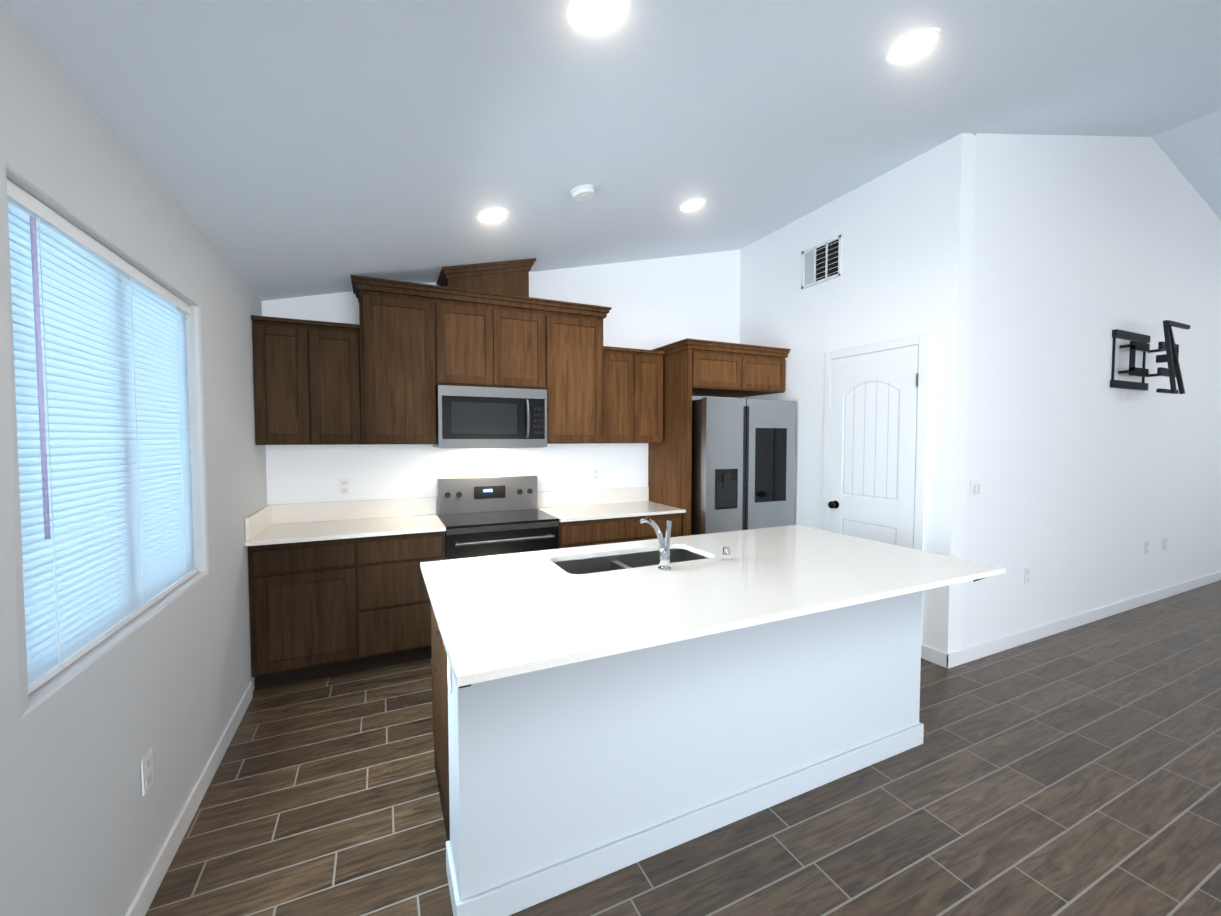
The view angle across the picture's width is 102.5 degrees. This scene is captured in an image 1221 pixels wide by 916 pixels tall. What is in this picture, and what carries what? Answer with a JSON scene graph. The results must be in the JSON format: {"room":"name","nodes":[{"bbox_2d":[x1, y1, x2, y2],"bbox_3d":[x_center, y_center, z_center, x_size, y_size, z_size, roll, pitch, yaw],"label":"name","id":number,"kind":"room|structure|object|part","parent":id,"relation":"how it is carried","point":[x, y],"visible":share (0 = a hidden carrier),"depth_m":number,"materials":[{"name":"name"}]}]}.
{"room":"kitchen","nodes":[
{"label":"kitchen","id":0,"kind":"room"},
{"bbox_2d":[0,0,266,915],"bbox_3d":[-0.624,0.303,-0.515,0.150,2.461,8.810,-1,3,-25],"label":"wall","id":1,"kind":"structure","parent":0,"point":[85,827],"depth_m":1.46,"materials":[{"name":"grey paint"}]},
{"bbox_2d":[141,748,153,796],"bbox_3d":[-1.511,1.024,1.601,0.006,0.117,0.072,-1,3,-25],"label":"outlet","id":2,"kind":"object","parent":1,"relation":"attached to","point":[147,779],"visible":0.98,"depth_m":1.59,"materials":[{"name":"white plastic"}]},
{"bbox_2d":[125,682,252,915],"bbox_3d":[-0.393,1.497,-0.768,0.013,0.095,8.010,-1,3,-25],"label":"baseboard","id":3,"kind":"structure","parent":1,"relation":"attached to","point":[157,873],"depth_m":1.87,"materials":[{"name":"white wood"}]},
{"bbox_2d":[245,506,272,541],"bbox_3d":[-2.210,0.401,3.084,0.020,0.135,0.612,-1,3,-25],"label":"backsplash","id":4,"kind":"structure","parent":1,"relation":"attached to","point":[256,522],"depth_m":3.01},
{"bbox_2d":[262,250,739,515],"bbox_3d":[-0.483,-0.408,4.308,4.220,3.494,0.150,-1,3,-25],"label":"wall","id":5,"kind":"structure","parent":0,"point":[656,303],"depth_m":4.26,"materials":[{"name":"white paint"}]},
{"bbox_2d":[251,315,324,444],"bbox_3d":[-2.125,-0.489,3.267,0.360,0.800,0.327,-1,3,-25],"label":"upper cabinet","id":6,"kind":"object","parent":5,"relation":"attached to","point":[289,408],"depth_m":3.13,"materials":[{"name":"brown wood"}]},
{"bbox_2d":[321,321,348,444],"bbox_3d":[-1.911,-0.493,3.368,0.361,0.800,0.327,-1,3,-25],"label":"upper cabinet","id":7,"kind":"object","parent":5,"relation":"attached to","point":[333,394],"depth_m":3.24,"materials":[{"name":"brown wood"}]},
{"bbox_2d":[339,479,349,494],"bbox_3d":[-1.933,0.210,3.563,0.072,0.117,0.006,-1,3,-25],"label":"outlet","id":8,"kind":"object","parent":5,"relation":"attached to","point":[344,486],"depth_m":3.56,"materials":[{"name":"white plastic"}]},
{"bbox_2d":[345,282,448,444],"bbox_3d":[-1.524,-0.629,3.522,0.607,1.059,0.367,-1,3,-25],"label":"upper cabinet","id":9,"kind":"object","parent":5,"relation":"attached to","point":[397,356],"depth_m":3.35,"materials":[{"name":"brown wood"}]},
{"bbox_2d":[273,486,648,521],"bbox_3d":[-0.998,0.364,4.000,2.994,0.135,0.020,-1,3,-25],"label":"backsplash","id":10,"kind":"structure","parent":5,"relation":"attached to","point":[382,508],"depth_m":3.70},
{"bbox_2d":[449,294,504,387],"bbox_3d":[-1.097,-0.850,3.713,0.467,0.634,0.367,-1,3,-25],"label":"upper cabinet","id":11,"kind":"object","parent":5,"relation":"attached to","point":[476,323],"depth_m":3.57,"materials":[{"name":"brown wood"}]},
{"bbox_2d":[433,385,546,447],"bbox_3d":[-0.922,-0.302,3.765,0.794,0.444,0.460,-1,3,-25],"label":"over-the-range microwave","id":12,"kind":"object","parent":11,"relation":"attached to","point":[479,417],"visible":1,"depth_m":3.59,"materials":[{"name":"silver metal"}]},
{"bbox_2d":[433,258,536,301],"bbox_3d":[-0.953,-1.364,3.752,0.680,0.308,0.382,-1,3,-25],"label":"upper cabinet","id":13,"kind":"object","parent":5,"relation":"attached to","point":[502,279],"depth_m":3.61,"materials":[{"name":"brown wood"}]},
{"bbox_2d":[505,298,536,388],"bbox_3d":[-0.787,-0.855,3.858,0.467,0.634,0.367,-1,3,-25],"label":"upper cabinet","id":14,"kind":"object","parent":5,"relation":"attached to","point":[520,317],"depth_m":3.71,"materials":[{"name":"brown wood"}]},
{"bbox_2d":[537,302,612,443],"bbox_3d":[-0.351,-0.651,4.071,0.627,1.059,0.367,-1,3,-25],"label":"upper cabinet","id":15,"kind":"object","parent":5,"relation":"attached to","point":[575,369],"depth_m":3.91,"materials":[{"name":"brown wood"}]},
{"bbox_2d":[592,468,598,480],"bbox_3d":[-0.136,0.150,4.403,0.072,0.117,0.006,-1,3,-25],"label":"outlet","id":16,"kind":"object","parent":5,"relation":"attached to","point":[595,471],"depth_m":4.40,"materials":[{"name":"white plastic"}]},
{"bbox_2d":[613,347,640,442],"bbox_3d":[0.026,-0.530,4.275,0.357,0.800,0.327,-1,3,-25],"label":"upper cabinet","id":17,"kind":"object","parent":5,"relation":"attached to","point":[626,361],"depth_m":4.15,"materials":[{"name":"brown wood"}]},
{"bbox_2d":[641,349,664,445],"bbox_3d":[0.237,-0.534,4.373,0.357,0.800,0.327,-1,3,-25],"label":"upper cabinet","id":18,"kind":"object","parent":5,"relation":"attached to","point":[652,361],"depth_m":4.26,"materials":[{"name":"brown wood"}]},
{"bbox_2d":[665,342,748,397],"bbox_3d":[0.790,-0.770,4.441,0.569,0.347,0.657,-1,3,-25],"label":"upper cabinet","id":19,"kind":"object","parent":5,"relation":"attached to","point":[695,369],"depth_m":4.15,"materials":[{"name":"brown wood"}]},
{"bbox_2d":[1,0,1220,300],"bbox_3d":[5.570,-1.913,2.218,14.360,2.009,9.560,-1,3,-25],"label":"ceiling","id":20,"kind":"structure","parent":0,"point":[289,148],"depth_m":2.05,"materials":[{"name":"white paint"}]},
{"bbox_2d":[475,208,509,222],"bbox_3d":[-0.657,-1.351,2.735,0.186,0.053,0.190,-1,3,-25],"label":"recessed light","id":21,"kind":"object","parent":20,"relation":"in","point":[492,215],"visible":0.98,"depth_m":2.72,"materials":[{"name":"white"}]},
{"bbox_2d":[570,184,594,200],"bbox_3d":[-0.153,-1.442,2.669,0.134,0.064,0.136,-1,3,-25],"label":"smoke detector","id":22,"kind":"object","parent":20,"relation":"attached to","point":[584,192],"visible":1,"depth_m":2.63,"materials":[{"name":"white plastic"}]},
{"bbox_2d":[566,0,630,32],"bbox_3d":[-0.035,-1.298,1.409,0.186,0.053,0.190,-1,3,-25],"label":"recessed light","id":23,"kind":"object","parent":20,"relation":"in","point":[589,16],"visible":1,"depth_m":1.43,"materials":[{"name":"white"}]},
{"bbox_2d":[678,198,706,210],"bbox_3d":[0.552,-1.703,3.299,0.186,0.053,0.190,-1,3,-25],"label":"recessed light","id":24,"kind":"object","parent":20,"relation":"in","point":[693,204],"visible":0.96,"depth_m":3.28,"materials":[{"name":"white"}]},
{"bbox_2d":[885,27,940,63],"bbox_3d":[1.216,-1.659,1.976,0.186,0.053,0.190,-1,3,-25],"label":"recessed light","id":25,"kind":"object","parent":20,"relation":"in","point":[912,45],"visible":1,"depth_m":1.96,"materials":[{"name":"white"}]},
{"bbox_2d":[145,580,1220,915],"bbox_3d":[5.570,1.479,2.354,13.760,0.120,8.960,-1,3,-25],"label":"floor","id":26,"kind":"structure","parent":0,"point":[1073,772],"depth_m":1.98,"materials":[{"name":"tile"}]},
{"bbox_2d":[248,538,360,689],"bbox_3d":[-1.974,0.936,3.241,0.562,0.894,0.607,-1,3,-25],"label":"base cabinet","id":27,"kind":"object","parent":26,"relation":"on","point":[338,588],"depth_m":2.98,"materials":[{"name":"brown wood"}]},
{"bbox_2d":[245,514,444,545],"bbox_3d":[-1.725,0.472,3.319,1.095,0.025,0.642,-1,3,-25],"label":"countertop","id":28,"kind":"structure","parent":27,"relation":"on","point":[280,533],"depth_m":3.21,"materials":[{"name":"white stone"}]},
{"bbox_2d":[357,527,445,670],"bbox_3d":[-1.510,0.927,3.458,0.596,0.894,0.607,-1,3,-25],"label":"base cabinet","id":29,"kind":"object","parent":26,"relation":"on","point":[395,599],"depth_m":3.19,"materials":[{"name":"brown wood"}]},
{"bbox_2d":[437,475,558,559],"bbox_3d":[-0.853,0.764,3.708,0.794,1.200,0.647,-1,3,-25],"label":"range","id":30,"kind":"object","parent":26,"relation":"on","point":[485,516],"visible":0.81,"depth_m":3.66,"materials":[{"name":"silver metal"}]},
{"bbox_2d":[558,518,632,548],"bbox_3d":[-0.231,0.903,4.057,0.608,0.894,0.607,-1,3,-25],"label":"base cabinet","id":31,"kind":"object","parent":26,"relation":"on","point":[606,530],"depth_m":3.77,"materials":[{"name":"brown wood"}]},
{"bbox_2d":[538,502,684,521],"bbox_3d":[-0.006,0.439,4.125,1.095,0.025,0.642,-1,3,-25],"label":"countertop","id":32,"kind":"structure","parent":31,"relation":"on","point":[603,509],"depth_m":4.02,"materials":[{"name":"white stone"}]},
{"bbox_2d":[633,514,684,540],"bbox_3d":[0.207,0.895,4.262,0.608,0.894,0.607,-1,3,-25],"label":"base cabinet","id":33,"kind":"object","parent":26,"relation":"on","point":[641,531],"depth_m":4.01,"materials":[{"name":"brown wood"}]},
{"bbox_2d":[427,546,999,915],"bbox_3d":[0.436,0.974,2.291,2.336,0.894,1.180,-1,3,-25],"label":"kitchen island","id":34,"kind":"object","parent":26,"relation":"on","point":[600,710],"depth_m":1.80,"materials":[{"name":"white wood"}]},
{"bbox_3d":[-0.680,0.750,1.925,0.015,0.170,0.018,-1,3,-25],"label":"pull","id":35,"kind":"part","parent":34,"relation":"part of","materials":[{"name":"metal"}]},
{"bbox_2d":[447,656,451,693],"bbox_3d":[-0.532,0.705,1.619,0.005,0.115,0.075,-1,3,-25],"label":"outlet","id":36,"kind":"object","parent":34,"relation":"attached to","point":[449,671],"depth_m":1.60,"materials":[{"name":"white plastic"}]},
{"bbox_2d":[420,526,1005,689],"bbox_3d":[0.449,0.517,2.290,2.416,0.033,1.240,-1,3,-25],"label":"island countertop","id":37,"kind":"structure","parent":34,"relation":"on","point":[497,617],"depth_m":1.91,"materials":[{"name":"white stone"}]},
{"bbox_2d":[553,548,707,573],"bbox_3d":[0.116,0.626,2.447,0.814,0.211,0.374,-1,3,-25],"label":"sink","id":38,"kind":"object","parent":37,"relation":"in","point":[625,559],"depth_m":2.59,"materials":[{"name":"black metal"}]},
{"bbox_2d":[640,518,671,570],"bbox_3d":[0.218,0.392,2.291,0.081,0.217,0.227,-1,3,-25],"label":"faucet","id":39,"kind":"object","parent":37,"relation":"on","point":[664,552],"depth_m":2.21,"materials":[{"name":"silver metal"}]},
{"bbox_2d":[691,397,795,534],"bbox_3d":[1.038,0.412,4.495,0.955,1.840,0.782,-1,3,-25],"label":"refrigerator","id":40,"kind":"object","parent":26,"relation":"on","point":[743,466],"visible":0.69,"depth_m":4.10,"materials":[{"name":"silver metal"}]},
{"bbox_2d":[739,133,975,653],"bbox_3d":[1.840,-0.384,4.149,0.150,3.457,2.110,-1,3,-25],"label":"wall","id":41,"kind":"structure","parent":0,"point":[905,230],"depth_m":3.50,"materials":[{"name":"white paint"}]},
{"bbox_2d":[717,350,788,397],"bbox_3d":[1.206,-0.778,4.636,0.566,0.347,0.657,-1,3,-25],"label":"upper cabinet","id":42,"kind":"object","parent":41,"relation":"attached to","point":[767,368],"depth_m":4.38,"materials":[{"name":"brown wood"}]},
{"bbox_2d":[801,235,841,288],"bbox_3d":[1.753,-1.623,4.086,0.012,0.320,0.400,-1,3,-25],"label":"air vent","id":43,"kind":"object","parent":41,"relation":"in","point":[821,262],"visible":0.98,"depth_m":4.08,"materials":[{"name":"white metal"}]},
{"bbox_2d":[822,333,929,656],"bbox_3d":[1.927,0.254,3.701,0.088,2.219,0.846,-1,3,-25],"label":"door frame","id":44,"kind":"structure","parent":41,"relation":"in","point":[922,341],"depth_m":3.38,"materials":[{"name":"white painted wood"}]},
{"bbox_3d":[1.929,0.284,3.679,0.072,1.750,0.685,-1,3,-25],"label":"knob","id":45,"kind":"part","parent":44,"relation":"part of","materials":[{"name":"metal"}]},
{"bbox_2d":[829,345,918,548],"bbox_3d":[1.959,0.282,3.717,0.014,2.138,0.708,-1,3,-25],"label":"pantry door","id":46,"kind":"structure","parent":44,"relation":"attached to","point":[873,439],"depth_m":3.66,"materials":[{"name":"white wood"}]},
{"bbox_2d":[937,571,1220,668],"bbox_3d":[6.463,1.256,5.222,9.403,0.095,0.033,-1,3,-25],"label":"baseboard","id":47,"kind":"structure","parent":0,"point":[956,658],"depth_m":3.83,"materials":[{"name":"white wood"}]},
{"bbox_2d":[961,133,1220,649],"bbox_3d":[6.575,-0.755,5.272,9.390,4.109,0.150,-1,3,-25],"label":"wall","id":48,"kind":"structure","parent":0,"point":[1092,482],"depth_m":3.86,"materials":[{"name":"white paint"}]},
{"bbox_2d":[970,480,981,498],"bbox_3d":[2.449,0.210,3.285,0.118,0.117,0.008,-1,3,-25],"label":"light switch","id":49,"kind":"object","parent":48,"relation":"attached to","point":[975,489],"visible":1,"depth_m":3.28,"materials":[{"name":"white plastic"}]},
{"bbox_2d":[1024,568,1030,584],"bbox_3d":[3.064,0.868,3.601,0.072,0.117,0.007,-1,3,-25],"label":"outlet","id":50,"kind":"object","parent":48,"relation":"attached to","point":[1027,577],"depth_m":3.60,"materials":[{"name":"white plastic"}]},
{"bbox_2d":[1145,541,1149,554],"bbox_3d":[4.866,0.814,4.444,0.072,0.117,0.007,-1,3,-25],"label":"outlet","id":51,"kind":"object","parent":48,"relation":"attached to","point":[1147,543],"depth_m":4.44,"materials":[{"name":"white plastic"}]},
{"bbox_2d":[1110,320,1189,393],"bbox_3d":[4.481,-0.816,4.034,0.670,0.597,0.304,-1,3,-25],"label":"bracket","id":52,"kind":"object","parent":48,"relation":"attached to","point":[1140,342],"visible":1,"depth_m":4.01,"materials":[{"name":"black metal"}]},
{"bbox_2d":[1163,537,1166,549],"bbox_3d":[5.210,0.803,4.605,0.072,0.117,0.007,-1,3,-25],"label":"outlet","id":53,"kind":"object","parent":48,"relation":"attached to","point":[1165,538],"depth_m":4.60,"materials":[{"name":"white plastic"}]},
{"bbox_3d":[-1.643,-0.054,1.589,0.050,1.175,1.210,-1,3,-25],"label":"window","id":54,"kind":"structure","parent":0,"visible":0},
{"bbox_2d":[7,179,197,694],"bbox_3d":[-1.587,-0.056,1.616,0.055,1.165,1.194,-1,3,-25],"label":"window blinds","id":55,"kind":"object","parent":54,"relation":"attached to","point":[102,404],"visible":0.81,"depth_m":1.41,"materials":[{"name":"white plastic"}]}
]}

